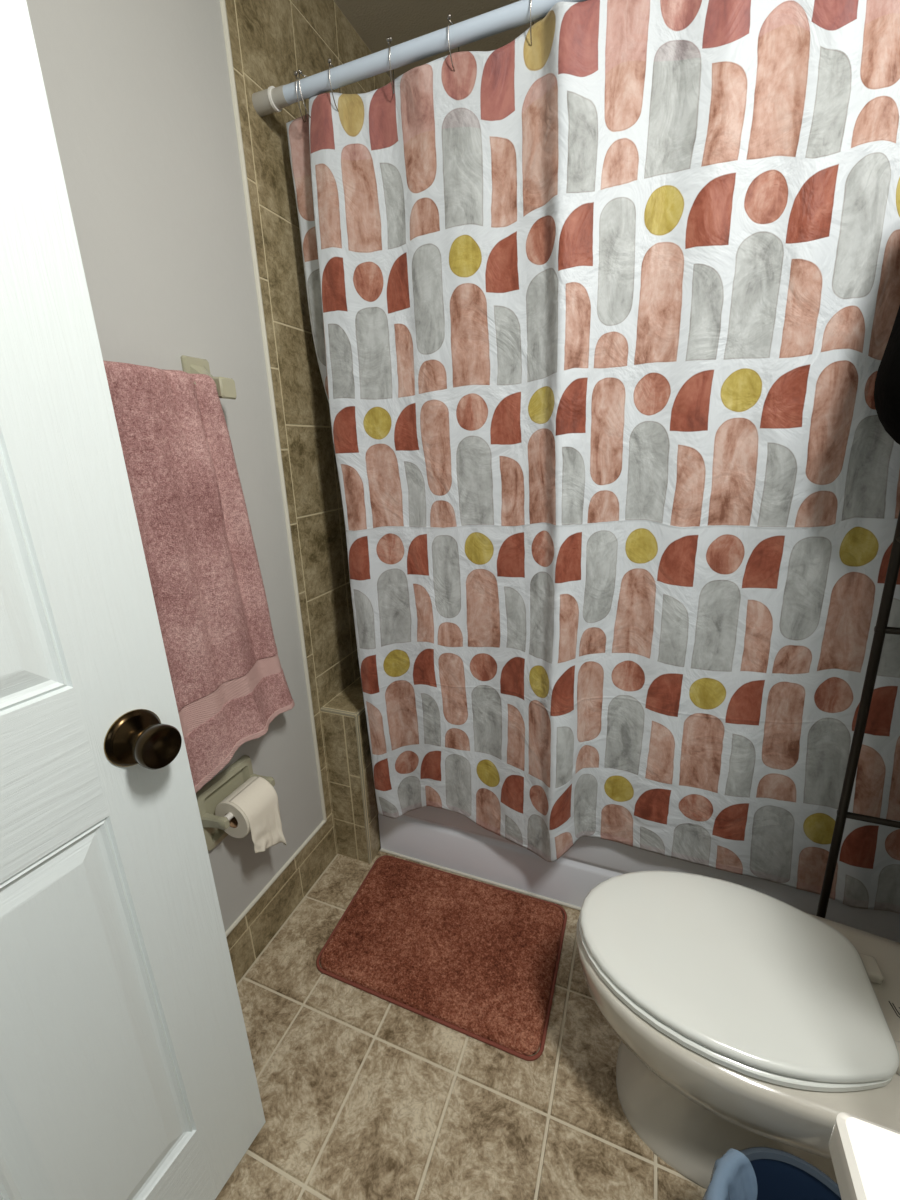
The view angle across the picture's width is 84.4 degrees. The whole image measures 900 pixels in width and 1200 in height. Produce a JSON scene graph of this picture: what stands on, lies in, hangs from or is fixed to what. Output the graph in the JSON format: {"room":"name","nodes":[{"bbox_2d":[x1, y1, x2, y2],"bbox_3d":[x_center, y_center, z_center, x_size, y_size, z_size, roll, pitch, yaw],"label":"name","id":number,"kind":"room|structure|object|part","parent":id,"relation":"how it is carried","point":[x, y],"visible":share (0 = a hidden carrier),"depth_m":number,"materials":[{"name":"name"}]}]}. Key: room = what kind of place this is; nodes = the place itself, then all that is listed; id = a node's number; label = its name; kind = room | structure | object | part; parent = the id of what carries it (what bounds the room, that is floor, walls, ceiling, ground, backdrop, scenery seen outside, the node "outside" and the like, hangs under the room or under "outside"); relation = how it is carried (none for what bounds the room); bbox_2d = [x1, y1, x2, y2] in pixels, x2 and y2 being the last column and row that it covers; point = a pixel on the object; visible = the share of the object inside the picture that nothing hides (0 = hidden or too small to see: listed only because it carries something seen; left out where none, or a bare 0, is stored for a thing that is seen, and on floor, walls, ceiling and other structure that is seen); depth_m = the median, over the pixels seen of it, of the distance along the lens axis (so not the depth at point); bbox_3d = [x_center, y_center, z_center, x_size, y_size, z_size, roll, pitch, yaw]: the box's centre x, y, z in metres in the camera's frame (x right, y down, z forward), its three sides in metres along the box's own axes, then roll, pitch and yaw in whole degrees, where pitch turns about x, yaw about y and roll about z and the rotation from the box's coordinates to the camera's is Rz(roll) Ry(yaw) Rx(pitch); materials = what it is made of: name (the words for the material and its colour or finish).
{"room":"bathroom","nodes":[
{"label":"bathroom","id":0,"kind":"room"},
{"bbox_2d":[26,0,390,984],"bbox_3d":[-0.575,-0.227,1.067,0.100,2.445,2.260,5,18,21],"label":"wall","id":1,"kind":"structure","parent":0,"point":[139,97],"depth_m":1.11,"materials":[{"name":"white paint"}]},
{"bbox_2d":[181,355,236,398],"bbox_3d":[-0.592,-0.365,0.739,0.082,0.083,0.666,5,18,21],"label":"towel bar","id":2,"kind":"object","parent":1,"relation":"attached to","point":[226,389],"visible":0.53,"depth_m":0.99,"materials":[{"name":"beige ceramic"}]},
{"bbox_3d":[-0.516,-0.464,1.015,0.008,0.060,0.064,5,18,21],"label":"mounting plate","id":3,"kind":"part","parent":2,"relation":"part of","materials":[{"name":"beige ceramic"}]},
{"bbox_2d":[103,360,294,792],"bbox_3d":[-0.544,0.015,0.893,0.089,0.819,0.639,5,18,21],"label":"bath towel","id":4,"kind":"object","parent":2,"relation":"hanging from","point":[229,683],"visible":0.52,"depth_m":0.98,"materials":[{"name":"pink fabric"}]},
{"bbox_3d":[-0.479,-0.444,1.006,0.076,0.071,0.044,5,18,21],"label":"bar post","id":5,"kind":"part","parent":2,"relation":"part of","materials":[{"name":"beige ceramic"}]},
{"bbox_2d":[196,755,274,850],"bbox_3d":[-0.499,0.484,1.174,0.080,0.158,0.173,5,18,21],"label":"toilet paper holder","id":6,"kind":"object","parent":1,"relation":"attached to","point":[216,790],"visible":0.64,"depth_m":1.15,"materials":[{"name":"beige ceramic"}]},
{"bbox_3d":[-0.524,0.497,1.106,0.076,0.042,0.024,5,18,21],"label":"arm","id":7,"kind":"part","parent":6,"relation":"part of","materials":[{"name":"beige ceramic"}]},
{"bbox_2d":[215,776,286,853],"bbox_3d":[-0.468,0.526,1.175,0.112,0.185,0.099,5,18,21],"label":"toilet paper roll","id":8,"kind":"object","parent":6,"relation":"on","point":[254,805],"visible":0.99,"depth_m":1.14,"materials":[{"name":"paper"}]},
{"bbox_3d":[-0.470,0.455,1.237,0.076,0.042,0.024,5,18,21],"label":"arm","id":9,"kind":"part","parent":6,"relation":"part of","materials":[{"name":"beige ceramic"}]},
{"bbox_2d":[220,0,326,820],"bbox_3d":[-0.435,-0.380,1.256,0.012,2.270,0.012,5,18,21],"label":"trim","id":10,"kind":"structure","parent":1,"relation":"attached to","point":[222,2],"depth_m":1.20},
{"bbox_2d":[225,820,325,936],"bbox_3d":[-0.655,0.903,0.971,0.012,0.014,1.391,5,18,21],"label":"trim","id":11,"kind":"structure","parent":1,"relation":"attached to","point":[323,822],"depth_m":1.36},
{"bbox_2d":[252,0,586,116],"bbox_3d":[0.341,-1.041,0.814,1.655,0.042,0.042,5,18,21],"label":"shower rod","id":12,"kind":"object","parent":1,"relation":"attached to","point":[273,99],"visible":1,"depth_m":0.97,"materials":[{"name":"white plastic"}]},
{"bbox_2d":[294,71,305,122],"bbox_3d":[-0.325,-1.085,1.072,0.012,0.080,0.046,-1,17,2],"label":"curtain hook","id":13,"kind":"object","parent":12,"relation":"hanging from","point":[295,72],"visible":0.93,"depth_m":1.06,"materials":[{"name":"metal"}]},
{"bbox_2d":[298,69,310,117],"bbox_3d":[-0.308,-1.084,1.067,0.012,0.080,0.046,7,19,27],"label":"curtain hook","id":14,"kind":"object","parent":12,"relation":"hanging from","point":[299,70],"visible":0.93,"depth_m":1.05,"materials":[{"name":"metal"}]},
{"bbox_2d":[328,58,340,111],"bbox_3d":[-0.244,-1.078,1.041,0.012,0.080,0.046,1,17,10],"label":"curtain hook","id":15,"kind":"object","parent":12,"relation":"hanging from","point":[329,59],"visible":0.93,"depth_m":1.03,"materials":[{"name":"metal"}]},
{"bbox_2d":[386,36,393,93],"bbox_3d":[-0.119,-1.067,0.993,0.012,0.080,0.046,-3,17,-3],"label":"curtain hook","id":16,"kind":"object","parent":12,"relation":"hanging from","point":[388,39],"visible":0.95,"depth_m":0.98,"materials":[{"name":"metal"}]},
{"bbox_2d":[447,13,458,71],"bbox_3d":[0.005,-1.057,0.946,0.012,0.080,0.046,5,18,21],"label":"curtain hook","id":17,"kind":"object","parent":12,"relation":"hanging from","point":[449,14],"visible":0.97,"depth_m":0.93,"materials":[{"name":"metal"}]},
{"bbox_2d":[530,0,533,45],"bbox_3d":[0.145,-1.045,0.891,0.012,0.080,0.046,1,17,8],"label":"curtain hook","id":18,"kind":"object","parent":12,"relation":"hanging from","point":[531,0],"visible":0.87,"depth_m":0.89,"materials":[{"name":"metal"}]},
{"bbox_2d":[286,0,899,913],"bbox_3d":[0.334,-0.165,1.062,1.519,1.809,0.117,5,18,22],"label":"shower curtain","id":19,"kind":"object","parent":12,"relation":"hanging from","point":[603,309],"visible":1,"depth_m":1.03,"materials":[{"name":"multicoloured fabric"}]},
{"bbox_2d":[333,0,541,80],"bbox_3d":[0.038,-1.236,-0.015,1.855,0.080,3.360,5,18,21],"label":"ceiling","id":20,"kind":"structure","parent":0,"point":[374,21],"depth_m":1.38,"materials":[{"name":"paint"}]},
{"bbox_2d":[215,850,706,1199],"bbox_3d":[0.114,1.177,0.723,1.855,0.080,3.360,5,18,21],"label":"floor","id":21,"kind":"structure","parent":0,"point":[364,1095],"depth_m":1.04,"materials":[{"name":"beige tile"}]},
{"bbox_2d":[321,677,380,863],"bbox_3d":[-0.178,0.484,1.940,0.128,0.553,0.824,5,18,21],"label":"wall ledge","id":22,"kind":"object","parent":21,"relation":"on","point":[344,722],"visible":0.45,"depth_m":1.57,"materials":[{"name":"beige tile"}]},
{"bbox_2d":[316,855,566,1060],"bbox_3d":[-0.017,0.929,1.376,0.625,0.021,0.418,5,18,21],"label":"bath mat","id":23,"kind":"object","parent":21,"relation":"on","point":[475,959],"visible":1,"depth_m":1.33,"materials":[{"name":"red fabric"}]},
{"bbox_2d":[378,806,899,942],"bbox_3d":[0.605,0.628,1.694,1.521,0.376,0.764,5,18,21],"label":"bathtub","id":24,"kind":"object","parent":21,"relation":"on","point":[439,838],"visible":0.13,"depth_m":1.47,"materials":[{"name":"ceramic"}]},
{"bbox_2d":[576,871,899,1188],"bbox_3d":[0.646,0.693,0.860,0.835,0.735,0.468,5,18,21],"label":"toilet","id":25,"kind":"object","parent":21,"relation":"on","point":[743,1017],"visible":0.95,"depth_m":0.85,"materials":[{"name":"ceramic"}]},
{"bbox_3d":[0.483,0.661,0.917,0.478,0.017,0.354,5,18,21],"label":"seat","id":26,"kind":"part","parent":25,"relation":"part of","materials":[{"name":"plastic"}]},
{"bbox_3d":[0.486,0.642,0.910,0.481,0.021,0.348,5,18,21],"label":"lid","id":27,"kind":"part","parent":25,"relation":"part of","materials":[{"name":"plastic"}]},
{"bbox_2d":[740,1147,841,1199],"bbox_3d":[0.470,0.990,0.678,0.233,0.284,0.233,5,18,21],"label":"waste bin","id":28,"kind":"object","parent":21,"relation":"on","point":[780,1175],"visible":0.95,"depth_m":0.74,"materials":[{"name":"blue plastic"}]},
{"bbox_2d":[702,1148,756,1199],"bbox_3d":[0.434,0.971,0.645,0.176,0.242,0.255,-13,20,-32],"label":"liner","id":29,"kind":"object","parent":28,"relation":"in","point":[733,1177],"visible":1,"depth_m":0.72,"materials":[{"name":"blue plastic"}]},
{"bbox_2d":[816,510,899,917],"bbox_3d":[0.829,0.218,0.607,0.358,1.780,0.584,5,18,21],"label":"storage rack","id":30,"kind":"object","parent":21,"relation":"on","point":[881,628],"visible":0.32,"depth_m":0.94,"materials":[{"name":"brown metal"}]},
{"bbox_3d":[0.943,0.446,0.949,0.332,0.012,0.013,5,18,21],"label":"rail","id":31,"kind":"part","parent":30,"relation":"part of","materials":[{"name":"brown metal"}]},
{"bbox_2d":[874,306,899,444],"bbox_3d":[0.766,-0.421,0.661,0.270,0.468,0.110,5,18,21],"label":"towel","id":32,"kind":"object","parent":30,"relation":"hanging from","point":[887,381],"visible":1,"depth_m":0.73,"materials":[{"name":"black fabric"}]},
{"bbox_3d":[0.927,0.067,0.834,0.341,0.012,0.013,5,18,21],"label":"rail","id":33,"kind":"part","parent":30,"relation":"part of","materials":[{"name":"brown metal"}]},
{"bbox_2d":[829,1112,899,1199],"bbox_3d":[0.453,0.875,0.086,0.612,0.850,0.629,5,18,21],"label":"countertop","id":34,"kind":"structure","parent":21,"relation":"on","point":[865,1154],"depth_m":0.33,"materials":[{"name":"wood"}]},
{"bbox_3d":[-0.195,0.180,-0.302,1.855,2.445,0.120,5,18,21],"label":"wall","id":35,"kind":"structure","parent":0,"visible":0},
{"bbox_2d":[0,0,265,1199],"bbox_3d":[-0.589,0.190,0.385,0.158,2.023,0.770,7,19,26],"label":"door","id":36,"kind":"structure","parent":35,"relation":"in","point":[127,1072],"depth_m":0.62,"materials":[{"name":"paint"}]},
{"bbox_3d":[-0.390,0.191,0.654,0.036,0.058,0.058,7,19,26],"label":"knob","id":37,"kind":"part","parent":36,"relation":"part of","materials":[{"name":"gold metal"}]}
]}

